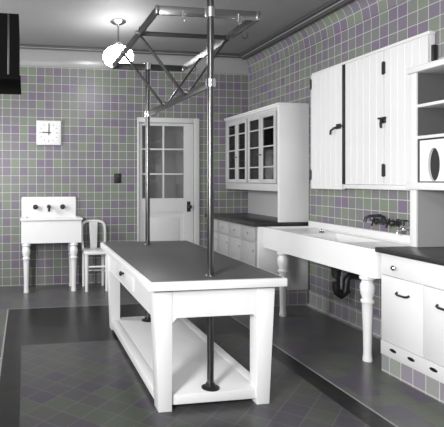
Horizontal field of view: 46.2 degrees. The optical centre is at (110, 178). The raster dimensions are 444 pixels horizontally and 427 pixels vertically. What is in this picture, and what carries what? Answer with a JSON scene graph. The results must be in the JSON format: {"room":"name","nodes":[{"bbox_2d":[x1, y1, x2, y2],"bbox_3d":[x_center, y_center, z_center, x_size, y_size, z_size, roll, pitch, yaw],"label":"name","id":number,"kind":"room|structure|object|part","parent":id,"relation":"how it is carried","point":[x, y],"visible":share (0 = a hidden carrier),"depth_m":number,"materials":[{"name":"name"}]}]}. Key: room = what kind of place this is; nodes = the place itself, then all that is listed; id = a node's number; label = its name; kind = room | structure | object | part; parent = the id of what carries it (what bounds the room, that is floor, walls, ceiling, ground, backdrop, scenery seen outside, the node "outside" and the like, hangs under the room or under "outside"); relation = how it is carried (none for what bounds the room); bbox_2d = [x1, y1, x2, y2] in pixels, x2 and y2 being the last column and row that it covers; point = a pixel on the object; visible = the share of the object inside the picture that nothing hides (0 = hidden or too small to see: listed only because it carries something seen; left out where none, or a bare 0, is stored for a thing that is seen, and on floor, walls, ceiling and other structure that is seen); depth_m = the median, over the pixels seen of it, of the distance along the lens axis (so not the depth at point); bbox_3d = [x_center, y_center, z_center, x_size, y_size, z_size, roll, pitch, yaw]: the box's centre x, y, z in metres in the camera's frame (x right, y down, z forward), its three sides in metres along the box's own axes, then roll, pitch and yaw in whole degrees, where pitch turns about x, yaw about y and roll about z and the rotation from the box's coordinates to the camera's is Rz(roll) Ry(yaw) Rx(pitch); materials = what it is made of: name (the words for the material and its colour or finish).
{"room":"kitchen","nodes":[
{"label":"kitchen","id":0,"kind":"room"},
{"bbox_2d":[0,66,248,286],"bbox_3d":[-0.317,-0.154,6.622,4.720,3.060,0.100,0,0,-10],"label":"wall","id":1,"kind":"structure","parent":0,"point":[98,110],"depth_m":6.57,"materials":[{"name":"tile"}]},
{"bbox_2d":[36,120,60,144],"bbox_3d":[-0.805,-0.596,6.458,0.316,0.316,0.057,0,0,-10],"label":"wall clock","id":2,"kind":"object","parent":1,"relation":"attached to","point":[47,132],"visible":1,"depth_m":6.44,"materials":[{"name":"white paint"}]},
{"bbox_2d":[21,197,75,217],"bbox_3d":[-0.799,0.372,6.461,0.705,0.287,0.046,0,0,-10],"label":"backsplash","id":3,"kind":"structure","parent":1,"relation":"attached to","point":[27,203],"depth_m":6.44,"materials":[{"name":"white ceramic"}]},
{"bbox_2d":[114,173,120,182],"bbox_3d":[0.091,-0.009,6.628,0.100,0.130,0.026,0,0,-10],"label":"light switch","id":4,"kind":"object","parent":1,"relation":"attached to","point":[117,176],"visible":1,"depth_m":6.63,"materials":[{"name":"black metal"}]},
{"bbox_2d":[20,44,248,73],"bbox_3d":[-0.292,-1.569,6.474,4.520,0.230,0.200,0,0,-10],"label":"trim","id":5,"kind":"structure","parent":1,"relation":"attached to","point":[30,54],"depth_m":6.55,"materials":[{"name":"paint"}]},
{"bbox_3d":[-0.359,-1.671,6.379,4.355,0.025,0.035,0,0,-10],"label":"moulding","id":6,"kind":"part","parent":5,"relation":"part of","materials":[{"name":"paint"}]},
{"bbox_3d":[-0.350,-1.664,6.429,4.390,0.040,0.030,0,0,-10],"label":"moulding","id":7,"kind":"part","parent":5,"relation":"part of","materials":[{"name":"paint"}]},
{"bbox_2d":[137,117,198,244],"bbox_3d":[0.775,0.276,6.756,0.867,2.200,0.116,0,0,-10],"label":"door","id":8,"kind":"structure","parent":1,"relation":"in","point":[171,219],"depth_m":6.79,"materials":[{"name":"paint"}]},
{"bbox_2d":[142,126,182,197],"bbox_3d":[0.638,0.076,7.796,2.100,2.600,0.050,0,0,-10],"label":"window","id":9,"kind":"structure","parent":0,"point":[173,135],"depth_m":7.81,"materials":[{"name":"glass"}]},
{"bbox_2d":[0,0,330,53],"bbox_3d":[0.389,-1.734,2.517,4.720,0.100,8.430,0,0,-10],"label":"ceiling","id":10,"kind":"structure","parent":0,"point":[79,23],"depth_m":5.38,"materials":[{"name":"paint"}]},
{"bbox_2d":[103,18,133,66],"bbox_3d":[0.078,-1.435,5.330,0.326,0.498,0.326,0,0,-10],"label":"ceiling lamp","id":11,"kind":"object","parent":10,"relation":"hanging from","point":[110,54],"visible":0.8,"depth_m":5.24,"materials":[{"name":"white glass"}]},
{"bbox_3d":[0.078,-1.532,5.330,0.019,0.215,0.019,0,0,-10],"label":"stem","id":12,"kind":"part","parent":11,"relation":"part of","materials":[{"name":"silver metal"}]},
{"bbox_3d":[0.078,-1.301,5.330,0.326,0.230,0.326,0,0,-10],"label":"globe","id":13,"kind":"part","parent":11,"relation":"part of","materials":[{"name":"white glass"}]},
{"bbox_2d":[0,282,443,426],"bbox_3d":[0.389,1.426,2.517,4.720,0.100,8.430,0,0,-10],"label":"floor","id":14,"kind":"structure","parent":0,"point":[62,362],"depth_m":3.52,"materials":[{"name":"tile"}]},
{"bbox_2d":[20,197,82,292],"bbox_3d":[-0.751,0.802,6.260,0.755,1.147,0.458,0,0,-10],"label":"sink","id":15,"kind":"object","parent":14,"relation":"on","point":[43,219],"visible":1,"depth_m":6.10,"materials":[{"name":"white ceramic"}]},
{"bbox_3d":[-1.026,1.076,6.054,0.108,0.600,0.108,0,0,-10],"label":"leg","id":16,"kind":"part","parent":15,"relation":"part of","materials":[{"name":"white ceramic"}]},
{"bbox_2d":[21,220,80,243],"bbox_3d":[-0.752,0.638,6.248,0.725,0.275,0.390,0,0,-10],"label":"basin","id":17,"kind":"object","parent":15,"relation":"in","point":[32,231],"depth_m":6.05,"materials":[{"name":"white ceramic"}]},
{"bbox_3d":[-0.508,1.076,6.437,0.108,0.600,0.108,0,0,-10],"label":"leg","id":18,"kind":"part","parent":15,"relation":"part of","materials":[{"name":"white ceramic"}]},
{"bbox_3d":[-0.459,1.076,6.151,0.108,0.600,0.108,0,0,-10],"label":"leg","id":19,"kind":"part","parent":15,"relation":"part of","materials":[{"name":"white ceramic"}]},
{"bbox_2d":[81,220,107,291],"bbox_3d":[-0.199,0.950,6.281,0.335,0.854,0.388,0,0,-10],"label":"chair","id":20,"kind":"object","parent":14,"relation":"on","point":[93,250],"visible":0.84,"depth_m":6.40,"materials":[{"name":"white paint"}]},
{"bbox_3d":[-0.349,1.151,6.411,0.048,0.452,0.063,0,0,-10],"label":"leg","id":21,"kind":"part","parent":20,"relation":"part of","materials":[{"name":"white paint"}]},
{"bbox_3d":[-0.296,1.151,6.103,0.048,0.450,0.048,0,0,-10],"label":"leg","id":22,"kind":"part","parent":20,"relation":"part of","materials":[{"name":"white paint"}]},
{"bbox_3d":[-0.198,0.906,6.272,0.310,0.040,0.370,0,0,-10],"label":"seat","id":23,"kind":"part","parent":20,"relation":"part of","materials":[{"name":"white paint"}]},
{"bbox_3d":[-0.102,1.151,6.454,0.048,0.452,0.063,0,0,-10],"label":"leg","id":24,"kind":"part","parent":20,"relation":"part of","materials":[{"name":"white paint"}]},
{"bbox_3d":[-0.050,1.151,6.146,0.048,0.450,0.048,0,0,-10],"label":"leg","id":25,"kind":"part","parent":20,"relation":"part of","materials":[{"name":"white paint"}]},
{"bbox_2d":[100,241,286,412],"bbox_3d":[0.482,0.985,3.863,0.860,0.782,1.870,0,0,-10],"label":"work table","id":26,"kind":"object","parent":14,"relation":"on","point":[168,279],"visible":0.98,"depth_m":3.11,"materials":[{"name":"white paint"}]},
{"bbox_3d":[0.019,1.020,4.614,0.112,0.712,0.112,0,0,-10],"label":"leg","id":27,"kind":"part","parent":26,"relation":"part of","materials":[{"name":"white paint"}]},
{"bbox_3d":[0.103,0.739,3.848,0.009,0.125,0.650,0,0,-10],"label":"drawer","id":28,"kind":"part","parent":26,"relation":"part of","materials":[{"name":"white paint"}]},
{"bbox_3d":[0.299,1.020,2.990,0.112,0.712,0.112,0,0,-10],"label":"leg","id":29,"kind":"part","parent":26,"relation":"part of","materials":[{"name":"white paint"}]},
{"bbox_2d":[111,316,255,404],"bbox_3d":[0.478,1.316,3.857,0.700,0.060,1.700,0,0,-10],"label":"shelf","id":30,"kind":"object","parent":26,"relation":"attached to","point":[189,343],"depth_m":3.47,"materials":[{"name":"white paint"}]},
{"bbox_2d":[112,0,260,391],"bbox_3d":[0.478,-0.199,3.811,0.762,2.970,1.600,0,0,-10],"label":"pot rack","id":31,"kind":"object","parent":26,"relation":"on","point":[210,12],"visible":0.99,"depth_m":3.22,"materials":[{"name":"metal"}]},
{"bbox_3d":[0.151,-1.024,3.780,0.012,0.056,1.520,0,0,-10],"label":"rail","id":32,"kind":"part","parent":31,"relation":"part of","materials":[{"name":"metal"}]},
{"bbox_3d":[0.345,-1.024,4.585,0.645,0.056,0.012,0,0,-10],"label":"cross rail","id":33,"kind":"part","parent":31,"relation":"part of","materials":[{"name":"metal"}]},
{"bbox_3d":[0.472,-0.589,3.810,0.012,0.050,1.490,0,0,-11],"label":"rail","id":34,"kind":"part","parent":31,"relation":"part of","materials":[{"name":"metal"}]},
{"bbox_3d":[0.520,-1.024,3.570,0.645,0.030,0.012,0,0,-10],"label":"cross rail","id":35,"kind":"part","parent":31,"relation":"part of","materials":[{"name":"metal"}]},
{"bbox_3d":[0.603,-1.024,3.087,0.645,0.056,0.012,0,0,-10],"label":"cross rail","id":36,"kind":"part","parent":31,"relation":"part of","materials":[{"name":"silver metal"}]},
{"bbox_3d":[0.797,-1.024,3.891,0.012,0.056,1.520,0,0,-10],"label":"rail","id":37,"kind":"part","parent":31,"relation":"part of","materials":[{"name":"metal"}]},
{"bbox_3d":[0.937,1.020,3.100,0.112,0.712,0.112,0,0,-10],"label":"leg","id":38,"kind":"part","parent":26,"relation":"part of","materials":[{"name":"white paint"}]},
{"bbox_2d":[214,219,308,306],"bbox_3d":[1.729,0.945,6.151,0.638,0.862,1.513,0,0,-10],"label":"base cabinet","id":39,"kind":"object","parent":14,"relation":"on","point":[244,243],"visible":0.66,"depth_m":5.45,"materials":[{"name":"grey paint"}]},
{"bbox_3d":[1.353,0.946,6.651,0.018,0.500,0.350,0,0,-10],"label":"door","id":40,"kind":"part","parent":39,"relation":"part of","materials":[{"name":"grey paint"}]},
{"bbox_3d":[1.353,0.601,6.651,0.018,0.150,0.350,0,0,-10],"label":"drawer","id":41,"kind":"part","parent":39,"relation":"part of","materials":[{"name":"grey paint"}]},
{"bbox_3d":[1.414,0.601,6.296,0.018,0.150,0.350,0,0,-10],"label":"drawer","id":42,"kind":"part","parent":39,"relation":"part of","materials":[{"name":"grey paint"}]},
{"bbox_3d":[1.414,0.946,6.296,0.018,0.500,0.350,0,0,-10],"label":"door","id":43,"kind":"part","parent":39,"relation":"part of","materials":[{"name":"grey paint"}]},
{"bbox_3d":[1.475,0.946,5.941,0.018,0.500,0.350,0,0,-10],"label":"door","id":44,"kind":"part","parent":39,"relation":"part of","materials":[{"name":"grey paint"}]},
{"bbox_3d":[1.475,0.601,5.941,0.018,0.150,0.350,0,0,-10],"label":"drawer","id":45,"kind":"part","parent":39,"relation":"part of","materials":[{"name":"grey paint"}]},
{"bbox_3d":[1.536,0.601,5.586,0.018,0.150,0.350,0,0,-10],"label":"drawer","id":46,"kind":"part","parent":39,"relation":"part of","materials":[{"name":"grey paint"}]},
{"bbox_3d":[1.536,0.946,5.586,0.018,0.500,0.350,0,0,-10],"label":"door","id":47,"kind":"part","parent":39,"relation":"part of","materials":[{"name":"grey paint"}]},
{"bbox_2d":[205,213,307,226],"bbox_3d":[1.725,0.492,6.154,0.646,0.041,1.505,0,0,-10],"label":"countertop","id":48,"kind":"structure","parent":39,"relation":"on","point":[255,220],"depth_m":5.83,"materials":[{"name":"grey stone"}]},
{"bbox_2d":[224,102,308,221],"bbox_3d":[1.854,-0.179,6.177,0.384,1.300,1.503,0,0,-10],"label":"cabinet","id":49,"kind":"object","parent":48,"relation":"on","point":[267,147],"visible":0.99,"depth_m":5.59,"materials":[{"name":"white paint"}]},
{"bbox_3d":[1.611,-0.351,6.654,0.018,0.799,0.304,0,0,-10],"label":"door","id":50,"kind":"part","parent":49,"relation":"part of","materials":[{"name":"white paint"}]},
{"bbox_3d":[1.613,-0.351,6.655,0.003,0.709,0.220,0,0,-10],"label":"glass pane","id":51,"kind":"part","parent":49,"relation":"part of","materials":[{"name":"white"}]},
{"bbox_3d":[1.665,-0.351,6.352,0.003,0.709,0.205,0,0,-10],"label":"glass pane","id":52,"kind":"part","parent":49,"relation":"part of","materials":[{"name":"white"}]},
{"bbox_3d":[1.663,-0.351,6.351,0.018,0.799,0.289,0,0,-10],"label":"door","id":53,"kind":"part","parent":49,"relation":"part of","materials":[{"name":"white paint"}]},
{"bbox_3d":[1.713,-0.337,6.175,0.020,0.945,1.460,0,0,-10],"label":"frame","id":54,"kind":"part","parent":49,"relation":"part of","materials":[{"name":"white paint"}]},
{"bbox_3d":[1.723,-0.351,6.006,0.018,0.799,0.339,0,0,-10],"label":"door","id":55,"kind":"part","parent":49,"relation":"part of","materials":[{"name":"white paint"}]},
{"bbox_3d":[1.724,-0.351,6.007,0.003,0.709,0.255,0,0,-10],"label":"glass pane","id":56,"kind":"part","parent":49,"relation":"part of","materials":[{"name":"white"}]},
{"bbox_3d":[2.033,0.298,6.230,0.012,0.345,1.460,0,0,-10],"label":"panel","id":57,"kind":"part","parent":49,"relation":"part of","materials":[{"name":"white paint"}]},
{"bbox_3d":[1.861,-0.810,6.178,0.369,0.038,1.503,0,0,-10],"label":"cornice","id":58,"kind":"part","parent":49,"relation":"part of","materials":[{"name":"white paint"}]},
{"bbox_3d":[1.784,-0.351,5.659,0.003,0.709,0.260,0,0,-10],"label":"glass pane","id":59,"kind":"part","parent":49,"relation":"part of","materials":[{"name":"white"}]},
{"bbox_3d":[1.782,-0.351,5.659,0.018,0.799,0.344,0,0,-10],"label":"door","id":60,"kind":"part","parent":49,"relation":"part of","materials":[{"name":"white paint"}]},
{"bbox_3d":[1.992,-0.169,5.464,0.353,1.280,0.035,0,0,-10],"label":"panel","id":61,"kind":"part","parent":49,"relation":"part of","materials":[{"name":"white paint"}]},
{"bbox_3d":[1.864,0.860,5.419,0.581,0.692,0.020,0,0,-10],"label":"panel","id":62,"kind":"part","parent":39,"relation":"part of","materials":[{"name":"white paint"}]},
{"bbox_2d":[263,221,409,361],"bbox_3d":[2.037,0.913,4.516,0.586,0.925,1.740,0,0,-10],"label":"sink","id":63,"kind":"object","parent":14,"relation":"on","point":[340,247],"visible":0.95,"depth_m":4.33,"materials":[{"name":"white ceramic"}]},
{"bbox_3d":[1.728,1.048,5.026,0.119,0.657,0.119,0,0,-10],"label":"leg","id":64,"kind":"part","parent":63,"relation":"part of","materials":[{"name":"white ceramic"}]},
{"bbox_3d":[1.942,1.048,3.784,0.119,0.657,0.119,0,0,-10],"label":"leg","id":65,"kind":"part","parent":63,"relation":"part of","materials":[{"name":"white ceramic"}]},
{"bbox_2d":[381,253,443,403],"bbox_3d":[2.316,0.951,2.916,0.579,0.850,1.462,0,0,-10],"label":"base cabinet","id":66,"kind":"object","parent":14,"relation":"on","point":[412,291],"visible":0.98,"depth_m":3.29,"materials":[{"name":"white paint"}]},
{"bbox_3d":[1.964,0.786,3.380,0.032,0.026,0.124,0,0,-10],"label":"handle","id":67,"kind":"part","parent":66,"relation":"part of","materials":[{"name":"black metal"}]},
{"bbox_2d":[375,246,443,265],"bbox_3d":[2.313,0.507,2.925,0.581,0.035,1.482,0,0,-10],"label":"countertop","id":68,"kind":"structure","parent":66,"relation":"on","point":[434,255],"depth_m":3.37,"materials":[{"name":"grey stone"}]},
{"bbox_2d":[405,58,443,246],"bbox_3d":[2.432,-0.158,2.942,0.341,1.293,1.474,0,0,-10],"label":"hutch","id":69,"kind":"object","parent":68,"relation":"on","point":[426,184],"visible":1,"depth_m":3.58,"materials":[{"name":"white paint"}]},
{"bbox_3d":[2.329,-0.135,3.629,0.311,1.248,0.060,0,0,-10],"label":"panel","id":70,"kind":"part","parent":69,"relation":"part of","materials":[{"name":"white paint"}]},
{"bbox_3d":[2.437,-0.781,2.943,0.331,0.045,1.474,0,0,-10],"label":"cornice","id":71,"kind":"part","parent":69,"relation":"part of","materials":[{"name":"white paint"}]},
{"bbox_3d":[2.442,-0.520,2.907,0.281,0.022,1.402,0,0,-10],"label":"shelf","id":72,"kind":"part","parent":69,"relation":"part of","materials":[{"name":"white paint"}]},
{"bbox_3d":[2.442,-0.295,2.907,0.281,0.022,1.402,0,0,-10],"label":"shelf","id":73,"kind":"part","parent":69,"relation":"part of","materials":[{"name":"white paint"}]},
{"bbox_3d":[2.071,1.201,2.874,0.020,0.100,1.462,0,0,-10],"label":"vent rail","id":74,"kind":"part","parent":66,"relation":"part of","materials":[{"name":"white paint"}]},
{"bbox_3d":[2.012,0.603,3.222,0.018,0.151,0.746,0,0,-10],"label":"drawer","id":75,"kind":"part","parent":66,"relation":"part of","materials":[{"name":"white paint"}]},
{"bbox_2d":[249,0,443,316],"bbox_3d":[2.666,-0.154,2.909,0.100,3.060,8.230,0,0,-10],"label":"wall","id":76,"kind":"structure","parent":0,"point":[286,80],"depth_m":4.83,"materials":[{"name":"tile"}]},
{"bbox_2d":[239,0,406,73],"bbox_3d":[2.503,-1.569,2.881,0.230,0.230,8.230,0,0,-10],"label":"trim","id":77,"kind":"structure","parent":76,"relation":"attached to","point":[333,17],"depth_m":5.25,"materials":[{"name":"tile"}]},
{"bbox_3d":[2.428,-1.669,2.784,0.050,0.030,8.065,0,0,-10],"label":"moulding","id":78,"kind":"part","parent":77,"relation":"part of","materials":[{"name":"paint"}]},
{"bbox_3d":[2.488,-1.654,2.818,0.040,0.060,8.110,0,0,-10],"label":"moulding","id":79,"kind":"part","parent":77,"relation":"part of","materials":[{"name":"paint"}]},
{"bbox_2d":[305,289,380,339],"bbox_3d":[2.292,1.291,4.580,0.070,0.170,1.810,0,0,-10],"label":"baseboard","id":80,"kind":"structure","parent":76,"relation":"attached to","point":[350,315],"depth_m":4.89,"materials":[{"name":"tile"}]},
{"bbox_2d":[310,31,437,189],"bbox_3d":[2.265,-0.511,4.549,0.130,1.224,1.602,0,0,-10],"label":"upper cabinet","id":81,"kind":"object","parent":76,"relation":"attached to","point":[360,105],"visible":0.92,"depth_m":4.47,"materials":[{"name":"white paint"}]},
{"bbox_3d":[2.187,-0.498,5.059,0.038,1.198,0.519,0,0,-10],"label":"door","id":82,"kind":"part","parent":81,"relation":"part of","materials":[{"name":"white paint"}]},
{"bbox_3d":[2.288,-0.523,4.515,0.024,1.144,0.512,0,0,-10],"label":"door","id":83,"kind":"part","parent":81,"relation":"part of","materials":[{"name":"white paint"}]},
{"bbox_3d":[2.298,-1.110,4.558,0.059,0.026,1.575,0,0,-10],"label":"rail","id":84,"kind":"part","parent":81,"relation":"part of","materials":[{"name":"white paint"}]},
{"bbox_3d":[2.342,0.071,4.279,0.067,0.040,1.030,0,0,-10],"label":"sill","id":85,"kind":"part","parent":81,"relation":"part of","materials":[{"name":"white paint"}]},
{"bbox_3d":[2.372,-0.523,4.023,0.024,1.144,0.464,0,0,-10],"label":"door","id":86,"kind":"part","parent":81,"relation":"part of","materials":[{"name":"white paint"}]},
{"bbox_2d":[363,214,401,227],"bbox_3d":[2.269,0.353,4.236,0.232,0.112,0.267,0,0,-10],"label":"faucet","id":87,"kind":"object","parent":76,"relation":"attached to","point":[383,221],"visible":1,"depth_m":4.24,"materials":[{"name":"metal"}]},
{"bbox_3d":[2.271,0.366,4.328,0.020,0.087,0.087,0,0,-10],"label":"handle","id":88,"kind":"part","parent":87,"relation":"part of","materials":[{"name":"black metal"}]},
{"bbox_3d":[2.241,0.333,4.250,0.188,0.072,0.034,0,0,5],"label":"spout","id":89,"kind":"part","parent":87,"relation":"part of","materials":[{"name":"metal"}]},
{"bbox_3d":[2.302,0.366,4.150,0.020,0.087,0.087,0,0,-10],"label":"handle","id":90,"kind":"part","parent":87,"relation":"part of","materials":[{"name":"black metal"}]},
{"bbox_2d":[396,219,409,233],"bbox_3d":[2.351,0.382,4.006,0.148,0.118,0.060,0,0,-10],"label":"tap","id":91,"kind":"object","parent":76,"relation":"attached to","point":[403,227],"visible":0.84,"depth_m":3.99,"materials":[{"name":"silver metal"}]},
{"bbox_3d":[-1.888,-0.154,2.126,0.100,3.060,8.230,0,0,-10],"label":"wall","id":92,"kind":"structure","parent":0,"visible":0},
{"bbox_2d":[0,13,20,94],"bbox_3d":[-1.269,-0.766,3.029,1.425,0.385,0.520,0,0,-10],"label":"range hood","id":93,"kind":"object","parent":92,"relation":"attached to","point":[10,77],"visible":1,"depth_m":2.89,"materials":[{"name":"metal"}]}
]}

